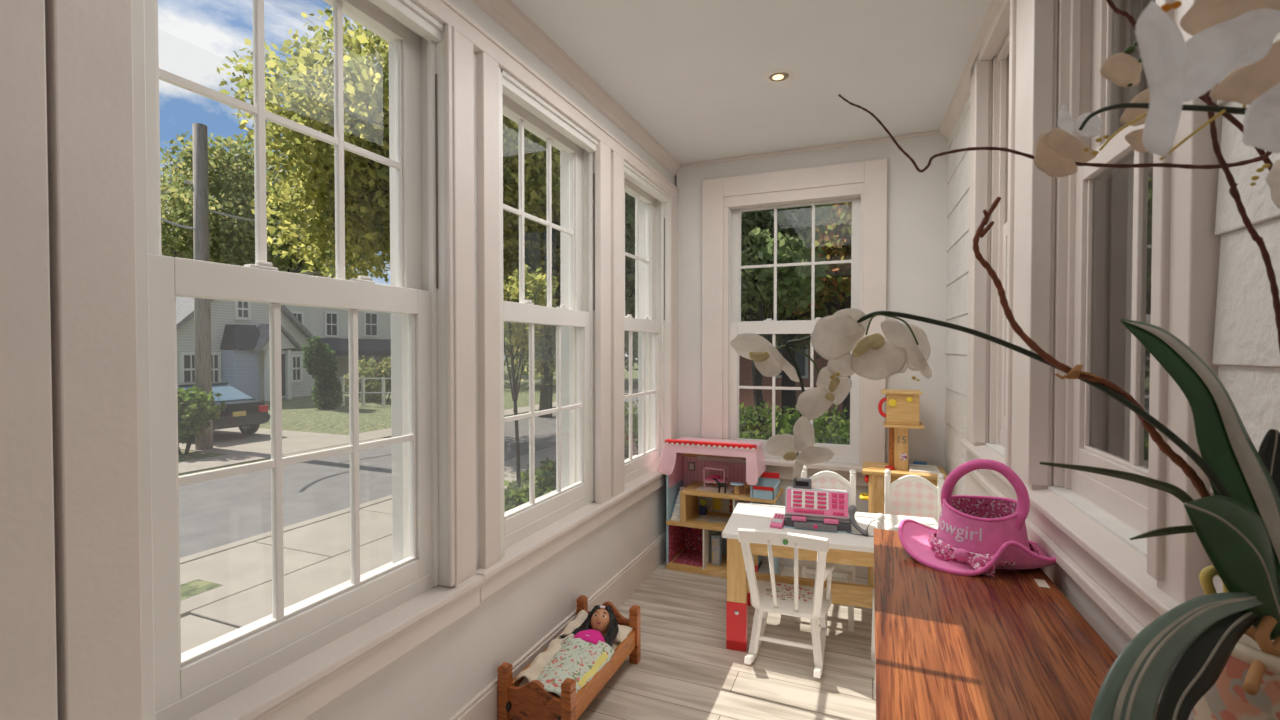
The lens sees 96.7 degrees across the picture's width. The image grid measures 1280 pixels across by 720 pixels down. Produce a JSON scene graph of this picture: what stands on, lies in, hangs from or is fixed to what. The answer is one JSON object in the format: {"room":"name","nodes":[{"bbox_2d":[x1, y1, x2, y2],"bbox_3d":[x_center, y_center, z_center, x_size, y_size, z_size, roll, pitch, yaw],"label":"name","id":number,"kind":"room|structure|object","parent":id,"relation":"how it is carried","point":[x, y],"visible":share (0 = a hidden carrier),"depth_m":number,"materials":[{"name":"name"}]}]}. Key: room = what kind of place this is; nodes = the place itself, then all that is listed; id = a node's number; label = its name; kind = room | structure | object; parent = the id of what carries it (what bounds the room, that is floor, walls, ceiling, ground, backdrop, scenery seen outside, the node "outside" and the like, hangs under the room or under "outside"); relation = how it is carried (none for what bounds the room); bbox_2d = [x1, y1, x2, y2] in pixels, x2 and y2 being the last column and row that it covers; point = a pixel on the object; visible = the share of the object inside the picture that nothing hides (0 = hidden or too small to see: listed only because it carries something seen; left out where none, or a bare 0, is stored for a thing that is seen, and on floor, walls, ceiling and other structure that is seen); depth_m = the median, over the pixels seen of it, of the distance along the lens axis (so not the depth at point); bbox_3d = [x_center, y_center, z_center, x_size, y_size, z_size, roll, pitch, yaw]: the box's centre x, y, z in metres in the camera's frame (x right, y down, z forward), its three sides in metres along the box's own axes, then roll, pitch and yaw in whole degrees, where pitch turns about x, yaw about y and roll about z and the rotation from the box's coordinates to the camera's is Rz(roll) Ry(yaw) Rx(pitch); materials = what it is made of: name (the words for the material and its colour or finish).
{"room":"sunroom","nodes":[
{"label":"sunroom","id":0,"kind":"room"},
{"bbox_2d":[45,0,676,719],"bbox_3d":[-0.748,0.064,1.501,0.212,2.480,5.000,0,1,22],"label":"wall","id":1,"kind":"structure","parent":0,"point":[437,678],"depth_m":1.89,"materials":[{"name":"white paint"}]},
{"bbox_2d":[0,0,57,719],"bbox_3d":[-0.924,-0.139,0.786,0.030,1.650,0.152,0,1,22],"label":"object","id":2,"kind":"structure","parent":1,"relation":"attached to","point":[28,654],"depth_m":0.83,"materials":[{"name":"white paint"}]},
{"bbox_2d":[45,0,142,719],"bbox_3d":[-0.873,-0.141,0.910,0.030,1.650,0.099,0,1,22],"label":"trim","id":3,"kind":"structure","parent":1,"relation":"attached to","point":[90,100],"depth_m":0.90,"materials":[{"name":"white paint"}]},
{"bbox_2d":[132,0,458,719],"bbox_3d":[-0.796,-0.147,1.353,0.254,1.674,0.796,0,1,22],"label":"window","id":4,"kind":"structure","parent":1,"relation":"in","point":[177,685],"depth_m":1.40,"materials":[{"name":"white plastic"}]},
{"bbox_2d":[187,575,483,719],"bbox_3d":[-0.803,0.724,1.281,0.228,0.098,1.132,0,1,22],"label":"trim","id":5,"kind":"structure","parent":1,"relation":"attached to","point":[298,690],"depth_m":1.33,"materials":[{"name":"white paint"}]},
{"bbox_2d":[454,31,475,585],"bbox_3d":[-0.540,-0.155,1.716,0.030,1.650,0.095,0,1,22],"label":"trim","id":6,"kind":"structure","parent":1,"relation":"attached to","point":[466,430],"depth_m":1.72,"materials":[{"name":"white paint"}]},
{"bbox_2d":[477,52,500,568],"bbox_3d":[-0.489,-0.157,1.839,0.030,1.650,0.081,0,1,22],"label":"trim","id":7,"kind":"structure","parent":1,"relation":"attached to","point":[487,67],"depth_m":1.82,"materials":[{"name":"white paint"}]},
{"bbox_2d":[412,0,678,198],"bbox_3d":[-0.648,-0.993,1.427,0.040,0.065,4.575,0,1,22],"label":"trim","id":8,"kind":"structure","parent":1,"relation":"attached to","point":[444,11],"depth_m":2.03,"materials":[{"name":"white paint"}]},
{"bbox_2d":[499,67,597,556],"bbox_3d":[-0.424,-0.163,2.288,0.228,1.674,0.790,0,1,22],"label":"window","id":9,"kind":"structure","parent":1,"relation":"in","point":[574,320],"depth_m":2.40,"materials":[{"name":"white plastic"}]},
{"bbox_2d":[449,532,665,719],"bbox_3d":[-0.651,1.146,1.466,0.022,0.158,4.575,0,1,22],"label":"baseboard","id":10,"kind":"structure","parent":1,"relation":"attached to","point":[484,706],"depth_m":2.55,"materials":[{"name":"white paint"}]},
{"bbox_2d":[476,467,665,601],"bbox_3d":[-0.217,0.695,2.707,0.222,0.091,1.935,0,1,22],"label":"trim","id":11,"kind":"structure","parent":1,"relation":"attached to","point":[519,558],"depth_m":2.23,"materials":[{"name":"white paint"}]},
{"bbox_2d":[472,0,680,175],"bbox_3d":[-0.638,-1.143,1.422,0.050,0.065,4.579,0,1,22],"label":"trim","id":12,"kind":"structure","parent":1,"relation":"attached to","point":[505,13],"depth_m":2.28,"materials":[{"name":"white paint"}]},
{"bbox_2d":[595,141,610,503],"bbox_3d":[-0.169,-0.171,2.613,0.030,1.650,0.106,0,1,22],"label":"trim","id":13,"kind":"structure","parent":1,"relation":"attached to","point":[603,152],"depth_m":2.58,"materials":[{"name":"white paint"}]},
{"bbox_2d":[611,151,623,496],"bbox_3d":[-0.113,-0.173,2.750,0.030,1.650,0.122,0,1,22],"label":"trim","id":14,"kind":"structure","parent":1,"relation":"attached to","point":[617,162],"depth_m":2.72,"materials":[{"name":"white paint"}]},
{"bbox_2d":[624,161,668,484],"bbox_3d":[-0.061,-0.178,3.166,0.228,1.674,0.760,0,1,22],"label":"window","id":15,"kind":"structure","parent":1,"relation":"in","point":[651,320],"depth_m":3.42,"materials":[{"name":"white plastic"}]},
{"bbox_2d":[669,195,677,438],"bbox_3d":[0.198,-0.186,3.502,0.030,1.650,0.120,0,1,22],"label":"trim","id":16,"kind":"structure","parent":1,"relation":"attached to","point":[673,202],"depth_m":3.47,"materials":[{"name":"white paint"}]},
{"bbox_2d":[513,560,875,719],"bbox_3d":[0.166,1.270,1.144,2.050,0.080,4.800,0,1,22],"label":"floor","id":17,"kind":"structure","parent":0,"point":[685,670],"depth_m":2.23,"materials":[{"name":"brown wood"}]},
{"bbox_2d":[497,595,640,719],"bbox_3d":[-0.234,1.101,2.078,0.275,0.225,0.574,0,1,22],"label":"bed","id":18,"kind":"object","parent":17,"relation":"on","point":[529,701],"visible":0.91,"depth_m":1.86,"materials":[{"name":"brown wood"}]},
{"bbox_2d":[518,642,618,697],"bbox_3d":[-0.233,1.123,2.080,0.245,0.094,0.531,0,1,22],"label":"mattress","id":19,"kind":"object","parent":18,"relation":"on","point":[524,681],"visible":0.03,"depth_m":1.93,"materials":[{"name":"fabric"}]},
{"bbox_2d":[515,610,587,681],"bbox_3d":[-0.294,1.053,2.098,0.088,0.069,0.452,0,1,22],"label":"sheet","id":20,"kind":"object","parent":19,"relation":"on","point":[533,671],"visible":0.61,"depth_m":2.05,"materials":[{"name":"white fabric"}]},
{"bbox_2d":[551,605,618,693],"bbox_3d":[-0.227,1.044,2.067,0.214,0.159,0.434,0,1,18],"label":"doll","id":21,"kind":"object","parent":19,"relation":"on","point":[600,620],"visible":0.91,"depth_m":2.17,"materials":[{"name":"plastic"}]},
{"bbox_2d":[536,635,614,696],"bbox_3d":[-0.256,1.062,1.973,0.220,0.091,0.327,0,1,22],"label":"quilt","id":22,"kind":"object","parent":21,"relation":"on","point":[577,659],"visible":0.83,"depth_m":1.96,"materials":[{"name":"white fabric"}]},
{"bbox_2d":[604,624,632,643],"bbox_3d":[-0.144,1.063,2.250,0.212,0.049,0.121,0,1,22],"label":"pillow","id":23,"kind":"object","parent":19,"relation":"on","point":[624,631],"visible":0.23,"depth_m":2.20,"materials":[{"name":"white fabric"}]},
{"bbox_2d":[658,437,783,577],"bbox_3d":[0.463,0.822,3.263,0.665,0.742,0.312,0,1,22],"label":"dollhouse","id":24,"kind":"object","parent":17,"relation":"on","point":[689,533],"visible":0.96,"depth_m":3.25,"materials":[{"name":"pink wood"}]},
{"bbox_2d":[699,498,706,514],"bbox_3d":[0.375,0.868,3.372,0.053,0.096,0.030,0,1,22],"label":"potted plant","id":25,"kind":"object","parent":24,"relation":"on","point":[702,509],"visible":1,"depth_m":3.36,"materials":[{"name":"blue paint"}]},
{"bbox_2d":[704,465,727,486],"bbox_3d":[0.441,0.677,3.301,0.124,0.116,0.086,0,1,22],"label":"bunk bed","id":26,"kind":"object","parent":24,"relation":"on","point":[709,479],"visible":0.95,"depth_m":3.28,"materials":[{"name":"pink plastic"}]},
{"bbox_2d":[711,533,721,564],"bbox_3d":[0.437,1.082,3.253,0.050,0.165,0.059,0,1,22],"label":"refrigerator","id":27,"kind":"object","parent":24,"relation":"on","point":[716,539],"visible":1,"depth_m":3.23,"materials":[{"name":"grey plastic"}]},
{"bbox_2d":[713,478,728,492],"bbox_3d":[0.448,0.699,3.166,0.090,0.079,0.024,0,1,22],"label":"horse","id":28,"kind":"object","parent":24,"relation":"on","point":[719,484],"visible":1,"depth_m":3.16},
{"bbox_2d":[730,482,743,494],"bbox_3d":[0.534,0.710,3.141,0.079,0.058,0.072,0,1,22],"label":"round table","id":29,"kind":"object","parent":24,"relation":"on","point":[736,485],"visible":1,"depth_m":3.13,"materials":[{"name":"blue wood"}]},
{"bbox_2d":[738,528,834,677],"bbox_3d":[0.622,0.928,2.368,0.357,0.564,0.520,0,1,21],"label":"rocking chair","id":30,"kind":"object","parent":17,"relation":"on","point":[796,600],"visible":0.99,"depth_m":2.22,"materials":[{"name":"white paint"}]},
{"bbox_2d":[766,584,813,602],"bbox_3d":[0.635,0.983,2.401,0.205,0.001,0.160,0,1,21],"label":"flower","id":31,"kind":"object","parent":30,"relation":"on","point":[784,592],"depth_m":2.39,"materials":[{"name":"fabric"}]},
{"bbox_2d":[795,465,855,631],"bbox_3d":[0.882,0.868,2.695,0.260,0.670,0.306,0,1,21],"label":"chair","id":32,"kind":"object","parent":17,"relation":"on","point":[823,479],"visible":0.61,"depth_m":2.78,"materials":[{"name":"white paint"}]},
{"bbox_2d":[722,502,937,651],"bbox_3d":[0.836,0.962,2.477,0.885,0.490,0.500,0,1,17],"label":"table","id":33,"kind":"object","parent":17,"relation":"on","point":[844,548],"visible":0.34,"depth_m":2.37,"materials":[{"name":"white paint"}]},
{"bbox_2d":[770,513,784,528],"bbox_3d":[0.600,0.698,2.468,0.052,0.039,0.100,0,1,26],"label":"card terminal","id":34,"kind":"object","parent":33,"relation":"on","point":[778,519],"visible":0.97,"depth_m":2.45,"materials":[{"name":"pink plastic"}]},
{"bbox_2d":[784,478,851,533],"bbox_3d":[0.777,0.621,2.490,0.274,0.192,0.238,0,1,17],"label":"cash register","id":35,"kind":"object","parent":33,"relation":"on","point":[807,507],"visible":0.99,"depth_m":2.42,"materials":[{"name":"pink plastic"}]},
{"bbox_2d":[847,505,874,536],"bbox_3d":[0.924,0.667,2.361,0.159,0.110,0.092,0,1,17],"label":"scanner","id":36,"kind":"object","parent":33,"relation":"on","point":[852,509],"visible":0.82,"depth_m":2.36,"materials":[{"name":"grey plastic"}]},
{"bbox_2d":[859,389,946,585],"bbox_3d":[1.347,0.677,2.934,0.401,1.043,0.260,0,1,22],"label":"toy kitchen","id":37,"kind":"object","parent":17,"relation":"on","point":[902,406],"visible":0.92,"depth_m":2.87,"materials":[{"name":"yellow wood"}]},
{"bbox_2d":[862,461,946,480],"bbox_3d":[1.353,0.569,2.930,0.387,0.020,0.260,0,1,22],"label":"countertop","id":38,"kind":"structure","parent":37,"relation":"on","point":[865,469],"depth_m":2.85,"materials":[{"name":"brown wood"}]},
{"bbox_2d":[884,421,924,428],"bbox_3d":[1.344,0.330,2.905,0.182,0.014,0.185,0,1,22],"label":"box shelf","id":39,"kind":"object","parent":37,"relation":"attached to","point":[889,424],"depth_m":2.83,"materials":[{"name":"brown wood"}]},
{"bbox_2d":[908,464,939,473],"bbox_3d":[1.442,0.556,2.893,0.135,0.017,0.170,0,1,22],"label":"sink","id":40,"kind":"object","parent":37,"relation":"in","point":[912,468],"depth_m":2.89,"materials":[{"name":"white paint"}]},
{"bbox_2d":[871,513,934,699],"bbox_3d":[1.008,0.878,2.122,0.260,0.670,0.306,0,1,19],"label":"chair","id":41,"kind":"object","parent":17,"relation":"on","point":[880,524],"visible":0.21,"depth_m":2.26,"materials":[{"name":"white paint"}]},
{"bbox_2d":[884,469,943,522],"bbox_3d":[1.255,0.870,2.606,0.260,0.670,0.306,0,1,24],"label":"chair","id":42,"kind":"object","parent":17,"relation":"on","point":[908,495],"visible":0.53,"depth_m":2.72,"materials":[{"name":"white paint"}]},
{"bbox_2d":[874,528,1158,719],"bbox_3d":[0.583,0.868,0.870,0.425,0.735,1.525,0,1,22],"label":"wooden desk","id":43,"kind":"object","parent":17,"relation":"on","point":[1004,646],"visible":0.75,"depth_m":0.99,"materials":[{"name":"brown wood"}]},
{"bbox_2d":[898,459,1055,587],"bbox_3d":[0.851,0.374,1.407,0.387,0.263,0.299,0,1,25],"label":"basket","id":44,"kind":"object","parent":43,"relation":"on","point":[974,535],"visible":0.97,"depth_m":1.36,"materials":[{"name":"pink fabric"}]},
{"bbox_2d":[1193,625,1279,719],"bbox_3d":[0.518,0.361,0.443,0.141,0.293,0.141,0,1,22],"label":"plant pot","id":45,"kind":"object","parent":43,"relation":"on","point":[1226,699],"visible":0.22,"depth_m":0.43,"materials":[{"name":"multicoloured ceramic"}]},
{"bbox_2d":[730,0,1279,719],"bbox_3d":[0.331,0.022,0.477,0.375,0.514,0.368,0,1,-23],"label":"orchid","id":46,"kind":"object","parent":45,"relation":"in","point":[1189,646],"visible":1,"depth_m":0.42,"materials":[{"name":"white plant"}]},
{"bbox_2d":[838,94,1272,172],"bbox_3d":[0.387,-0.009,0.472,0.421,0.478,0.032,0,1,14],"label":"twig","id":47,"kind":"object","parent":45,"relation":"in","point":[1268,153],"visible":0.91,"depth_m":0.47,"materials":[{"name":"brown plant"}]},
{"bbox_2d":[972,197,1210,497],"bbox_3d":[0.408,0.037,0.484,0.219,0.376,0.025,1,1,27],"label":"twig","id":48,"kind":"object","parent":45,"relation":"in","point":[1199,485],"visible":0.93,"depth_m":0.50,"materials":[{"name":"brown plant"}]},
{"bbox_2d":[1055,364,1100,378],"bbox_3d":[0.372,0.010,0.484,0.039,0.013,0.008,0,1,-2],"label":"tie","id":49,"kind":"object","parent":48,"relation":"attached to","point":[1075,372],"visible":1,"depth_m":0.48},
{"bbox_2d":[1106,0,1272,170],"bbox_3d":[0.460,-0.028,0.448,0.201,0.509,0.010,0,1,-4],"label":"twig","id":50,"kind":"object","parent":45,"relation":"in","point":[1229,117],"visible":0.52,"depth_m":0.44,"materials":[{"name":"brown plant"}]},
{"bbox_2d":[1205,90,1279,351],"bbox_3d":[0.450,0.016,0.409,0.106,0.415,0.015,0,1,-13],"label":"twig","id":51,"kind":"object","parent":45,"relation":"in","point":[1233,191],"visible":0.97,"depth_m":0.40,"materials":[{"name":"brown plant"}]},
{"bbox_2d":[676,134,948,512],"bbox_3d":[1.028,-0.008,3.341,1.650,2.400,0.200,0,1,22],"label":"wall","id":52,"kind":"structure","parent":0,"point":[917,222],"depth_m":3.07,"materials":[{"name":"white paint"}]},
{"bbox_2d":[697,456,868,486],"bbox_3d":[0.863,0.636,3.307,1.060,0.112,0.150,0,1,22],"label":"trim","id":53,"kind":"structure","parent":52,"relation":"attached to","point":[785,468],"depth_m":3.24,"materials":[{"name":"white paint"}]},
{"bbox_2d":[702,158,886,465],"bbox_3d":[0.859,-0.237,3.281,1.030,1.700,0.038,0,1,22],"label":"trim","id":54,"kind":"structure","parent":52,"relation":"attached to","point":[873,173],"depth_m":3.24,"materials":[{"name":"white paint"}]},
{"bbox_2d":[729,197,860,462],"bbox_3d":[0.922,-0.189,3.397,0.830,1.560,0.232,0,1,22],"label":"window","id":55,"kind":"structure","parent":52,"relation":"in","point":[842,452],"depth_m":3.35,"materials":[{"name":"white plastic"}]},
{"bbox_2d":[680,130,940,166],"bbox_3d":[0.917,-1.198,3.248,1.520,0.017,0.019,0,1,22],"label":"trim","id":56,"kind":"structure","parent":52,"relation":"attached to","point":[928,133],"depth_m":3.21,"materials":[{"name":"white paint"}]},
{"bbox_2d":[762,556,867,575],"bbox_3d":[0.926,1.120,3.288,1.503,0.145,0.023,0,1,22],"label":"baseboard","id":57,"kind":"structure","parent":52,"relation":"attached to","point":[859,570],"depth_m":3.26,"materials":[{"name":"white paint"}]},
{"bbox_2d":[511,0,1139,163],"bbox_3d":[0.226,-1.229,1.076,2.420,0.120,5.000,0,1,22],"label":"ceiling","id":58,"kind":"structure","parent":0,"point":[691,73],"depth_m":2.26,"materials":[{"name":"paint"}]},
{"bbox_2d":[765,69,792,82],"bbox_3d":[0.583,-1.187,2.388,0.116,0.009,0.116,0,1,22],"label":"recessed light","id":59,"kind":"object","parent":58,"relation":"in","point":[780,75],"visible":1,"depth_m":2.38,"materials":[{"name":"white paint"}]},
{"bbox_2d":[944,0,1279,592],"bbox_3d":[0.868,0.037,0.761,0.161,2.400,4.700,0,1,20],"label":"wall","id":60,"kind":"structure","parent":0,"point":[1246,352],"depth_m":0.76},
{"bbox_2d":[939,0,999,141],"bbox_3d":[0.831,-1.134,0.914,0.050,0.065,4.400,0,1,20],"label":"trim","id":61,"kind":"structure","parent":60,"relation":"attached to","point":[961,95],"depth_m":2.44,"materials":[{"name":"white paint"}]},
{"bbox_2d":[989,24,1009,446],"bbox_3d":[1.308,-0.413,1.871,0.168,1.500,0.530,0,1,20],"label":"window","id":62,"kind":"structure","parent":60,"relation":"in","point":[1000,86],"depth_m":2.10,"materials":[{"name":"white paint"}]},
{"bbox_2d":[971,0,1173,580],"bbox_3d":[1.047,-0.391,1.504,0.044,1.430,1.410,0,1,20],"label":"trim","id":63,"kind":"structure","parent":60,"relation":"attached to","point":[1042,11],"depth_m":1.47,"materials":[{"name":"white paint"}]},
{"bbox_2d":[959,438,1193,719],"bbox_3d":[1.089,0.471,1.562,0.115,0.304,1.660,0,1,20],"label":"trim","id":64,"kind":"structure","parent":60,"relation":"attached to","point":[1103,577],"depth_m":1.13,"materials":[{"name":"white paint"}]},
{"bbox_2d":[967,0,1223,603],"bbox_3d":[1.071,-0.399,1.540,0.044,1.525,1.605,0,1,20],"label":"trim","id":65,"kind":"structure","parent":60,"relation":"attached to","point":[1194,244],"depth_m":0.84,"materials":[{"name":"white paint"}]},
{"bbox_2d":[1052,0,1150,533],"bbox_3d":[1.033,-0.400,1.125,0.168,1.500,0.680,0,1,20],"label":"window","id":66,"kind":"structure","parent":60,"relation":"in","point":[1092,202],"depth_m":1.39,"materials":[{"name":"white paint"}]},
{"bbox_2d":[1138,0,1155,466],"bbox_3d":[1.192,-0.387,1.290,0.036,1.508,0.330,0,1,20],"label":"track","id":67,"kind":"object","parent":66,"relation":"hanging from","point":[1143,85],"visible":0.06,"depth_m":1.34,"materials":[{"name":"fabric"}]},
{"bbox_2d":[1124,0,1139,459],"bbox_3d":[1.547,0.040,0.564,1.250,2.600,4.800,0,1,20],"label":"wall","id":68,"kind":"structure","parent":0,"point":[1133,92],"depth_m":2.72,"materials":[{"name":"white paint"}]},
{"label":"outside","id":69,"kind":"structure","parent":0,"visible":0},
{"bbox_2d":[178,388,637,474],"bbox_3d":[-1.114,1.631,43.772,12.550,0.110,160.000,0,1,22],"label":"sidewalk","id":70,"kind":"structure","parent":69,"point":[237,447],"depth_m":14.16,"materials":[{"name":"concrete"}]},
{"bbox_2d":[184,123,212,449],"bbox_3d":[-10.404,-1.661,13.478,0.400,7.750,0.461,1,1,35],"label":"utility pole","id":71,"kind":"object","parent":70,"relation":"on","point":[202,307],"visible":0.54,"depth_m":13.37,"materials":[{"name":"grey wood"}]},
{"bbox_2d":[161,218,193,229],"bbox_3d":[-10.992,-3.592,12.720,0.051,1.101,1.910,1,1,41],"label":"overhead cable","id":72,"kind":"object","parent":71,"relation":"attached to","point":[162,219],"visible":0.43,"depth_m":13.10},
{"bbox_2d":[209,209,309,224],"bbox_3d":[-8.852,-4.599,16.226,0.051,2.100,6.376,1,1,28],"label":"overhead cable","id":73,"kind":"object","parent":71,"relation":"attached to","point":[213,211],"visible":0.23,"depth_m":14.11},
{"bbox_2d":[298,264,367,273],"bbox_3d":[-8.685,-2.962,16.237,0.051,1.708,6.508,1,1,31],"label":"overhead cable","id":74,"kind":"object","parent":71,"relation":"attached to","point":[367,264],"visible":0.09,"depth_m":15.65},
{"bbox_2d":[177,382,269,440],"bbox_3d":[-12.604,1.360,15.764,4.585,1.450,1.850,0,1,22],"label":"sedan","id":75,"kind":"object","parent":70,"relation":"on","point":[243,411],"visible":0.34,"depth_m":15.27,"materials":[{"name":"paint"}]},
{"bbox_2d":[258,405,267,411],"bbox_3d":[-10.306,1.329,15.545,0.140,0.180,0.240,0,1,22],"label":"tail light","id":76,"kind":"object","parent":75,"relation":"attached to","point":[261,408],"depth_m":15.49,"materials":[{"name":"red plastic"}]},
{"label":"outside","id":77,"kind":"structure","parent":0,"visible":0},
{"bbox_2d":[178,360,842,475],"bbox_3d":[-12.459,1.665,48.459,180.000,0.280,160.000,0,1,22],"label":"ground","id":78,"kind":"structure","parent":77,"point":[298,413],"depth_m":20.93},
{"bbox_2d":[177,385,226,454],"bbox_3d":[-10.343,1.372,12.820,1.677,1.626,1.468,0,1,22],"label":"shrub","id":79,"kind":"object","parent":78,"relation":"on","point":[192,406],"visible":0.44,"depth_m":12.75,"materials":[{"name":"green plant"}]},
{"bbox_2d":[160,158,309,271],"bbox_3d":[-36.414,-7.538,46.031,15.407,18.452,18.138,0,1,22],"label":"leafy tree","id":80,"kind":"object","parent":78,"relation":"on","point":[178,242],"visible":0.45,"depth_m":44.59,"materials":[{"name":"green plant"}]},
{"bbox_2d":[176,297,326,400],"bbox_3d":[-22.028,-1.129,27.859,10.900,6.185,8.042,0,1,22],"label":"gabled house","id":81,"kind":"structure","parent":78,"relation":"on","point":[240,346],"depth_m":25.78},
{"bbox_2d":[160,131,386,279],"bbox_3d":[-33.867,-9.931,56.025,18.533,22.870,21.972,1,1,34],"label":"leafy tree","id":82,"kind":"object","parent":78,"relation":"on","point":[238,151],"visible":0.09,"depth_m":49.16,"materials":[{"name":"green plant"}]},
{"bbox_2d":[302,335,342,408],"bbox_3d":[-12.737,0.590,22.993,1.411,3.159,1.542,0,1,22],"label":"evergreen shrub","id":83,"kind":"object","parent":78,"relation":"on","point":[320,363],"visible":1,"depth_m":22.69,"materials":[{"name":"green plant"}]},
{"bbox_2d":[285,305,390,384],"bbox_3d":[-22.568,-1.796,40.162,10.800,6.889,14.393,0,1,22],"label":"house","id":84,"kind":"structure","parent":78,"relation":"on","point":[374,328],"depth_m":38.00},
{"bbox_2d":[343,367,381,401],"bbox_3d":[-12.795,1.229,26.934,2.298,1.876,2.489,0,1,22],"label":"rounded bush","id":85,"kind":"object","parent":78,"relation":"on","point":[369,397],"visible":0.22,"depth_m":26.37,"materials":[{"name":"green plant"}]},
{"bbox_2d":[339,377,390,405],"bbox_3d":[-11.262,1.356,24.032,4.433,1.250,0.131,0,1,0],"label":"rail fence","id":86,"kind":"object","parent":78,"relation":"on","point":[362,392],"visible":0.4,"depth_m":23.99,"materials":[{"name":"white paint"}]},
{"bbox_2d":[358,355,390,401],"bbox_3d":[-11.667,0.800,25.994,2.631,2.311,2.074,0,1,9],"label":"rounded bush","id":87,"kind":"object","parent":78,"relation":"on","point":[384,367],"visible":0.42,"depth_m":25.52,"materials":[{"name":"green plant"}]},
{"bbox_2d":[504,301,637,377],"bbox_3d":[-4.131,-2.317,40.644,19.781,8.170,19.419,1,1,40],"label":"leafy tree","id":88,"kind":"object","parent":78,"relation":"on","point":[635,349],"visible":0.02,"depth_m":35.64,"materials":[{"name":"green plant"}]},
{"bbox_2d":[552,192,765,363],"bbox_3d":[0.356,-3.831,18.605,7.447,11.948,6.702,-1,1,-31],"label":"leafy tree","id":89,"kind":"object","parent":78,"relation":"on","point":[630,213],"visible":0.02,"depth_m":16.49,"materials":[{"name":"green plant"}]},
{"bbox_2d":[624,400,849,459],"bbox_3d":[1.351,1.370,6.181,4.932,1.867,1.058,0,1,22],"label":"clipped hedge","id":90,"kind":"object","parent":78,"relation":"on","point":[750,424],"visible":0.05,"depth_m":6.04,"materials":[{"name":"green plant"}]},
{"bbox_2d":[741,204,833,439],"bbox_3d":[1.500,-0.513,8.568,2.576,5.641,2.393,1,1,34],"label":"autumn tree","id":91,"kind":"object","parent":78,"relation":"on","point":[757,227],"visible":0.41,"depth_m":8.02,"materials":[{"name":"green plant"}]},
{"bbox_2d":[739,319,842,413],"bbox_3d":[9.272,-0.265,23.759,12.000,4.400,8.200,0,1,22],"label":"brick house","id":92,"kind":"structure","parent":78,"relation":"on","point":[746,396],"depth_m":21.66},
{"bbox_2d":[743,290,841,427],"bbox_3d":[4.602,-2.398,17.559,8.518,9.100,6.029,0,1,14],"label":"leafy tree","id":93,"kind":"object","parent":78,"relation":"on","point":[788,397],"visible":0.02,"depth_m":17.37,"materials":[{"name":"green plant"}]},
{"bbox_2d":[784,202,851,436],"bbox_3d":[4.284,-1.171,12.047,5.077,6.829,4.688,0,1,16],"label":"autumn tree","id":94,"kind":"object","parent":78,"relation":"on","point":[835,244],"visible":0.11,"depth_m":10.55,"materials":[{"name":"green plant"}]},
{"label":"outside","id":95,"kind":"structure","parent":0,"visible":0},
{"bbox_2d":[180,410,769,652],"bbox_3d":[5.875,1.931,25.200,5.350,0.160,69.000,0,1,22],"label":"sidewalk","id":96,"kind":"structure","parent":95,"point":[316,556],"depth_m":5.97,"materials":[{"name":"concrete"}]},
{"bbox_2d":[180,579,222,600],"bbox_3d":[-4.633,2.238,4.662,0.390,0.062,2.065,0,1,22],"label":"grass patch","id":97,"kind":"structure","parent":96,"relation":"on","point":[195,587],"depth_m":5.48,"materials":[{"name":"green plant"}]},
{"bbox_2d":[504,482,541,511],"bbox_3d":[-1.675,2.004,7.641,0.859,0.672,0.843,0,1,22],"label":"plant","id":98,"kind":"object","parent":96,"relation":"on","point":[518,498],"visible":0.35,"depth_m":7.64,"materials":[{"name":"green plant"}]},
{"bbox_2d":[504,480,551,500],"bbox_3d":[-1.714,2.002,8.386,0.944,0.569,0.624,0,1,-15],"label":"plant","id":99,"kind":"object","parent":96,"relation":"on","point":[514,483],"visible":0.15,"depth_m":8.34,"materials":[{"name":"green plant"}]},
{"bbox_2d":[503,264,559,486],"bbox_3d":[-1.859,0.482,8.354,1.603,3.646,1.156,0,1,22],"label":"street tree","id":100,"kind":"object","parent":96,"relation":"on","point":[535,285],"visible":0.54,"depth_m":8.20,"materials":[{"name":"green plant"}]},
{"bbox_2d":[509,464,555,491],"bbox_3d":[-1.626,1.954,9.109,0.865,0.623,0.844,0,1,22],"label":"plant","id":101,"kind":"object","parent":96,"relation":"on","point":[543,481],"visible":0.43,"depth_m":8.97,"materials":[{"name":"green plant"}]},
{"bbox_2d":[538,457,555,486],"bbox_3d":[-1.502,1.961,9.839,0.775,0.635,0.700,0,1,22],"label":"plant","id":102,"kind":"object","parent":96,"relation":"on","point":[552,464],"visible":0.14,"depth_m":9.68,"materials":[{"name":"green plant"}]},
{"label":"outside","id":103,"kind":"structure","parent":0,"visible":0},
{"bbox_2d":[179,397,637,557],"bbox_3d":[6.812,1.696,40.500,4.300,0.095,160.000,0,1,22],"label":"street","id":104,"kind":"structure","parent":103,"point":[214,513],"depth_m":9.48,"materials":[{"name":"grey asphalt"}]},
{"bbox_2d":[217,5,560,302],"bbox_3d":[-5.590,-3.272,15.341,9.550,10.961,9.241,0,1,9],"label":"maple tree","id":105,"kind":"object","parent":104,"relation":"on","point":[366,84],"visible":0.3,"depth_m":13.37,"materials":[{"name":"green plant"}]},
{"bbox_2d":[180,421,636,564],"bbox_3d":[6.803,1.661,40.503,4.580,0.165,160.000,0,1,22],"label":"curb","id":106,"kind":"object","parent":104,"relation":"on","point":[222,548],"depth_m":7.33,"materials":[{"name":"concrete"}]},
{"bbox_2d":[503,182,632,417],"bbox_3d":[-3.559,-4.084,19.774,9.088,12.400,9.383,1,1,27],"label":"leafy tree","id":107,"kind":"object","parent":104,"relation":"on","point":[548,367],"visible":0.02,"depth_m":19.42,"materials":[{"name":"green plant"}]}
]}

